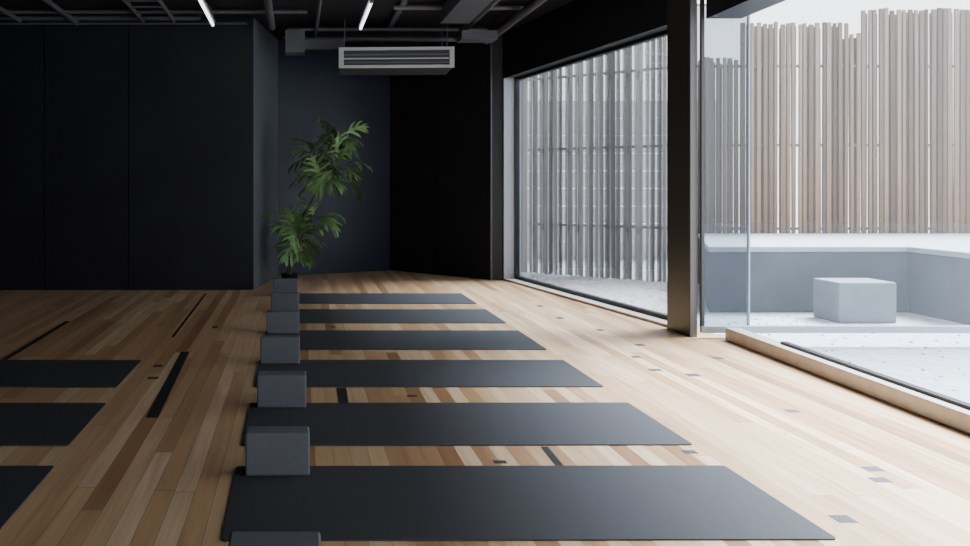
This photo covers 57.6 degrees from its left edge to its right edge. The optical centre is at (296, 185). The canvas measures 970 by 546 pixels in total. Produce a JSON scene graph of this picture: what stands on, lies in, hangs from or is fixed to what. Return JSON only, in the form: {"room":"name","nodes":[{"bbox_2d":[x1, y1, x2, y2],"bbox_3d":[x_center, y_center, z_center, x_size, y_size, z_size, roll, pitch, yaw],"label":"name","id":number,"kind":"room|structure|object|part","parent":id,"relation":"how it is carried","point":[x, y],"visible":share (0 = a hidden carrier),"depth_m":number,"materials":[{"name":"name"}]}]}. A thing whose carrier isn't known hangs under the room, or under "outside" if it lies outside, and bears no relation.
{"room":"exercise studio","nodes":[
{"label":"exercise studio","id":0,"kind":"room"},
{"bbox_2d":[0,18,252,289],"bbox_3d":[-2.320,-0.325,8.655,3.760,2.750,0.150,0,0,0],"label":"wall","id":1,"kind":"structure","parent":0,"point":[126,151],"depth_m":8.58,"materials":[{"name":"black paint"}]},
{"bbox_2d":[253,18,277,289],"bbox_3d":[-0.400,-0.325,9.268,0.146,2.750,1.366,0,0,9],"label":"wall","id":2,"kind":"structure","parent":0,"point":[265,45],"depth_m":9.18,"materials":[{"name":"grey paint"}]},
{"bbox_2d":[228,531,320,545],"bbox_3d":[-0.056,0.967,2.147,0.232,0.154,0.095,0,0,0],"label":"block","id":3,"kind":"object","parent":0,"point":[237,538],"depth_m":2.15,"materials":[{"name":"grey plastic"}]},
{"bbox_2d":[271,292,298,309],"bbox_3d":[-0.099,0.967,7.098,0.232,0.154,0.095,0,0,2],"label":"block","id":4,"kind":"object","parent":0,"point":[279,300],"depth_m":7.05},
{"bbox_2d":[0,0,574,46],"bbox_3d":[-0.530,-1.775,3.950,7.340,0.150,13.900,0,0,0],"label":"ceiling","id":5,"kind":"structure","parent":0,"point":[333,13],"depth_m":8.33,"materials":[{"name":"black paint"}]},
{"bbox_2d":[198,0,215,26],"bbox_3d":[-0.815,-1.621,7.625,0.050,0.157,1.250,0,0,0],"label":"linear light","id":6,"kind":"object","parent":5,"relation":"attached to","point":[203,3],"visible":1,"depth_m":7.68,"materials":[{"name":"white plastic"}]},
{"bbox_2d":[0,0,546,55],"bbox_3d":[-0.497,-1.530,6.902,6.186,0.320,5.344,0,0,-13],"label":"overhead pipework","id":7,"kind":"object","parent":5,"relation":"attached to","point":[469,12],"visible":0.99,"depth_m":8.33,"materials":[{"name":"grey metal"}]},
{"bbox_2d":[358,0,373,30],"bbox_3d":[0.635,-1.625,7.850,0.050,0.147,1.300,0,0,0],"label":"linear light","id":8,"kind":"object","parent":5,"relation":"attached to","point":[369,3],"visible":1,"depth_m":7.80,"materials":[{"name":"white plastic"}]},
{"bbox_2d":[339,19,453,75],"bbox_3d":[1.016,-1.444,8.860,1.160,0.509,0.620,0,0,3],"label":"air conditioner","id":9,"kind":"object","parent":5,"relation":"hanging from","point":[352,60],"visible":0.98,"depth_m":8.58,"materials":[{"name":"grey metal"}]},
{"bbox_3d":[1.001,-1.295,8.565,1.160,0.210,0.030,0,0,3],"label":"grille frame","id":10,"kind":"part","parent":9,"relation":"part of","materials":[{"name":"grey metal"}]},
{"bbox_2d":[278,40,389,275],"bbox_3d":[0.410,-0.325,10.325,1.500,2.750,0.850,0,0,0],"label":"wall","id":11,"kind":"structure","parent":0,"point":[311,86],"depth_m":10.27,"materials":[{"name":"black paint"}]},
{"bbox_2d":[390,42,489,279],"bbox_3d":[1.695,-0.325,10.137,0.194,2.750,1.631,0,0,-43],"label":"wall","id":12,"kind":"structure","parent":0,"point":[440,124],"depth_m":9.97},
{"bbox_2d":[0,270,969,545],"bbox_3d":[-0.614,1.070,3.875,7.172,0.040,13.750,0,0,0],"label":"floor","id":13,"kind":"structure","parent":0,"point":[129,478],"depth_m":3.91,"materials":[{"name":"brown wood"}]},
{"bbox_2d":[0,466,53,529],"bbox_3d":[-1.827,1.047,2.845,1.845,0.005,0.662,0,0,0],"label":"yoga mat","id":14,"kind":"object","parent":13,"relation":"on","point":[17,483],"visible":1,"depth_m":2.97,"materials":[{"name":"rubber"}]},
{"bbox_2d":[1,321,69,359],"bbox_3d":[-1.775,1.049,5.865,0.040,0.001,1.470,0,0,0],"label":"tape","id":15,"kind":"object","parent":13,"relation":"on","point":[64,322],"visible":1,"depth_m":5.73,"materials":[{"name":"black"}]},
{"bbox_2d":[0,403,105,445],"bbox_3d":[-1.835,1.047,3.767,1.830,0.005,0.667,0,0,0],"label":"yoga mat","id":16,"kind":"object","parent":13,"relation":"on","point":[21,424],"visible":1,"depth_m":3.75,"materials":[{"name":"rubber"}]},
{"bbox_2d":[0,360,140,387],"bbox_3d":[-1.843,1.047,4.770,1.815,0.005,0.680,0,0,0],"label":"yoga mat","id":17,"kind":"object","parent":13,"relation":"on","point":[13,373],"visible":1,"depth_m":4.74,"materials":[{"name":"rubber"}]},
{"bbox_2d":[146,352,188,417],"bbox_3d":[-0.682,1.049,4.615,0.055,0.001,1.533,0,0,-2],"label":"tape","id":18,"kind":"object","parent":13,"relation":"on","point":[160,400],"visible":1,"depth_m":4.42,"materials":[{"name":"black"}]},
{"bbox_2d":[171,293,206,336],"bbox_3d":[-0.877,1.049,7.105,0.020,0.001,2.390,0,0,-1],"label":"tape","id":19,"kind":"object","parent":13,"relation":"on","point":[203,296],"visible":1,"depth_m":6.83,"materials":[{"name":"black"}]},
{"bbox_2d":[262,118,372,277],"bbox_3d":[0.198,0.170,9.012,1.208,1.760,0.687,0,0,-10],"label":"potted plant","id":20,"kind":"object","parent":13,"relation":"on","point":[292,253],"visible":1,"depth_m":8.96,"materials":[{"name":"green plant"}]},
{"bbox_3d":[-0.080,0.993,9.050,0.190,0.115,0.190,0,0,0],"label":"pot","id":21,"kind":"part","parent":20,"relation":"part of","materials":[{"name":"black ceramic"}]},
{"bbox_2d":[337,388,348,402],"bbox_3d":[0.228,1.049,4.260,0.050,0.001,0.321,0,0,1],"label":"tape","id":22,"kind":"object","parent":13,"relation":"on","point":[341,392],"visible":1,"depth_m":4.25,"materials":[{"name":"black"}]},
{"bbox_2d":[270,309,505,322],"bbox_3d":[0.688,1.047,6.850,1.825,0.005,0.720,0,0,0],"label":"yoga mat","id":23,"kind":"object","parent":13,"relation":"on","point":[305,315],"visible":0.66,"depth_m":6.80,"materials":[{"name":"black rubber"}]},
{"bbox_2d":[299,293,476,303],"bbox_3d":[0.688,1.047,7.920,1.825,0.005,0.720,0,0,0],"label":"yoga mat","id":24,"kind":"object","parent":13,"relation":"on","point":[304,298],"visible":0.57,"depth_m":7.89,"materials":[{"name":"black rubber"}]},
{"bbox_2d":[273,278,296,291],"bbox_3d":[-0.114,0.967,8.188,0.232,0.154,0.095,0,0,0],"label":"block","id":25,"kind":"object","parent":24,"relation":"on","point":[279,284],"depth_m":8.14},
{"bbox_2d":[265,330,545,349],"bbox_3d":[0.688,1.047,5.798,1.825,0.005,0.715,0,0,0],"label":"yoga mat","id":26,"kind":"object","parent":13,"relation":"on","point":[309,339],"visible":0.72,"depth_m":5.75,"materials":[{"name":"black rubber"}]},
{"bbox_2d":[267,310,298,333],"bbox_3d":[-0.099,0.967,6.048,0.232,0.154,0.095,0,0,0],"label":"block","id":27,"kind":"object","parent":26,"relation":"on","point":[278,321],"depth_m":6.00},
{"bbox_2d":[254,360,602,386],"bbox_3d":[0.688,1.047,4.770,1.825,0.005,0.680,0,0,0],"label":"yoga mat","id":28,"kind":"object","parent":13,"relation":"on","point":[319,373],"visible":0.87,"depth_m":4.76,"materials":[{"name":"black rubber"}]},
{"bbox_2d":[260,335,299,363],"bbox_3d":[-0.099,0.967,5.038,0.232,0.154,0.095,0,0,0],"label":"block","id":29,"kind":"object","parent":28,"relation":"on","point":[274,349],"depth_m":4.99,"materials":[{"name":"grey plastic"}]},
{"bbox_2d":[242,402,691,445],"bbox_3d":[0.688,1.047,3.767,1.825,0.005,0.667,0,0,0],"label":"yoga mat","id":30,"kind":"object","parent":13,"relation":"on","point":[504,423],"visible":1,"depth_m":3.74,"materials":[{"name":"black rubber"}]},
{"bbox_2d":[257,371,305,407],"bbox_3d":[-0.072,0.967,4.048,0.232,0.154,0.095,0,0,0],"label":"block","id":31,"kind":"object","parent":30,"relation":"on","point":[275,389],"depth_m":4.00,"materials":[{"name":"grey plastic"}]},
{"bbox_2d":[222,465,835,540],"bbox_3d":[0.688,1.047,2.845,1.825,0.005,0.662,0,0,0],"label":"yoga mat","id":32,"kind":"object","parent":13,"relation":"on","point":[582,502],"visible":1,"depth_m":2.78,"materials":[{"name":"black rubber"}]},
{"bbox_2d":[245,426,309,475],"bbox_3d":[-0.071,0.967,3.107,0.232,0.154,0.095,0,0,-1],"label":"block","id":33,"kind":"object","parent":32,"relation":"on","point":[269,450],"depth_m":3.06,"materials":[{"name":"grey plastic"}]},
{"bbox_2d":[541,447,563,465],"bbox_3d":[0.990,1.049,3.300,0.030,0.001,0.242,0,0,2],"label":"tape","id":34,"kind":"object","parent":13,"relation":"on","point":[550,454],"visible":1,"depth_m":3.30,"materials":[{"name":"black"}]},
{"bbox_2d":[504,278,666,326],"bbox_3d":[2.631,1.040,7.884,0.200,0.020,3.213,0,0,-8],"label":"sill","id":35,"kind":"structure","parent":13,"relation":"on","point":[638,315],"depth_m":7.51,"materials":[{"name":"brown wood"}]},
{"bbox_2d":[667,0,696,336],"bbox_3d":[2.755,-0.325,6.087,0.050,2.750,0.367,0,0,0],"label":"column","id":36,"kind":"structure","parent":13,"relation":"on","point":[681,14],"depth_m":6.04,"materials":[{"name":"brown metal"}]},
{"bbox_2d":[700,325,969,332],"bbox_3d":[4.195,0.990,5.875,2.810,0.050,0.030,0,0,0],"label":"rail","id":37,"kind":"object","parent":13,"relation":"on","point":[713,328],"visible":1,"depth_m":5.86,"materials":[{"name":"grey metal"}]},
{"bbox_2d":[700,0,704,325],"bbox_3d":[2.800,-0.292,5.875,0.020,2.515,0.030,0,0,0],"label":"stile","id":38,"kind":"object","parent":37,"relation":"attached to","point":[702,2],"visible":1,"depth_m":5.86,"materials":[{"name":"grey metal"}]},
{"bbox_2d":[705,325,969,325],"bbox_3d":[4.205,-0.292,5.877,2.790,2.515,0.010,0,0,0],"label":"glass","id":39,"kind":"object","parent":37,"relation":"on","point":[705,325],"visible":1,"depth_m":5.88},
{"bbox_2d":[725,328,969,434],"bbox_3d":[2.802,1.008,1.400,0.100,0.085,8.810,0,0,2],"label":"threshold","id":40,"kind":"object","parent":13,"relation":"on","point":[948,414],"visible":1,"depth_m":4.33,"materials":[{"name":"brown wood"}]},
{"bbox_2d":[780,341,969,409],"bbox_3d":[2.821,0.958,1.100,0.040,0.015,8.207,0,0,2],"label":"track","id":41,"kind":"object","parent":40,"relation":"on","point":[925,391],"visible":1,"depth_m":4.24,"materials":[{"name":"black metal"}]},
{"bbox_2d":[492,34,502,279],"bbox_3d":[2.313,-0.325,9.595,0.313,2.750,0.210,0,0,0],"label":"wall pier","id":42,"kind":"object","parent":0,"point":[497,45],"visible":0.41,"depth_m":9.49,"materials":[{"name":"black paint"}]},
{"bbox_2d":[503,0,666,77],"bbox_3d":[2.629,-1.450,7.899,0.200,0.500,3.243,0,0,-8],"label":"wall","id":43,"kind":"structure","parent":0,"point":[576,29],"depth_m":7.73,"materials":[{"name":"black paint"}]},
{"bbox_2d":[490,43,491,279],"bbox_3d":[2.165,-0.325,9.485,0.023,2.750,0.023,0,0,0],"label":"trim","id":44,"kind":"structure","parent":43,"relation":"attached to","point":[490,43],"depth_m":9.47,"materials":[{"name":"grey paint"}]},
{"bbox_2d":[503,78,513,279],"bbox_3d":[2.401,-0.075,9.487,0.200,2.250,0.025,0,0,-8],"label":"door frame","id":45,"kind":"structure","parent":43,"relation":"attached to","point":[508,83],"depth_m":9.47,"materials":[{"name":"grey"}]},
{"bbox_2d":[514,30,666,319],"bbox_3d":[2.676,-0.085,7.891,0.050,2.230,3.213,0,0,-8],"label":"frame","id":46,"kind":"object","parent":43,"relation":"attached to","point":[663,33],"visible":0.76,"depth_m":8.63,"materials":[{"name":"black metal"}]},
{"bbox_2d":[518,35,666,314],"bbox_3d":[2.678,-0.085,7.876,0.010,2.170,3.183,0,0,-8],"label":"glass","id":47,"kind":"object","parent":43,"relation":"attached to","point":[592,133],"visible":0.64,"depth_m":7.63,"materials":[{"name":"clear glass"}]},
{"bbox_2d":[706,0,785,18],"bbox_3d":[2.773,-1.425,1.421,0.240,0.550,8.853,0,0,2],"label":"beam","id":48,"kind":"structure","parent":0,"point":[715,9],"depth_m":5.59,"materials":[{"name":"black metal"}]},
{"label":"outside","id":49,"kind":"structure","parent":0,"visible":0},
{"bbox_2d":[697,225,969,402],"bbox_3d":[4.000,1.133,5.000,36.000,0.074,38.000,0,0,0],"label":"ground","id":50,"kind":"structure","parent":49,"point":[937,362],"depth_m":5.92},
{"bbox_2d":[697,4,749,324],"bbox_3d":[3.180,-0.130,6.355,0.400,2.460,0.030,0,0,0],"label":"frame","id":51,"kind":"object","parent":50,"relation":"on","point":[748,17],"visible":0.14,"depth_m":6.34,"materials":[{"name":"grey metal"}]},
{"bbox_2d":[697,8,969,283],"bbox_3d":[6.325,-0.457,10.008,9.258,3.135,1.592,0,0,13],"label":"fence","id":52,"kind":"object","parent":50,"relation":"on","point":[916,177],"visible":0.3,"depth_m":9.64,"materials":[{"name":"brown wood"}]},
{"bbox_2d":[698,233,969,324],"bbox_3d":[6.552,0.820,8.090,5.896,0.580,2.820,0,0,0],"label":"wall","id":53,"kind":"structure","parent":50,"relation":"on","point":[930,272],"depth_m":7.47,"materials":[{"name":"grey concrete"}]},
{"bbox_2d":[813,278,895,322],"bbox_3d":[4.615,0.945,7.045,0.470,0.330,0.350,0,0,0],"label":"stool","id":54,"kind":"object","parent":50,"relation":"on","point":[839,300],"visible":1,"depth_m":6.87,"materials":[{"name":"grey concrete"}]}
]}

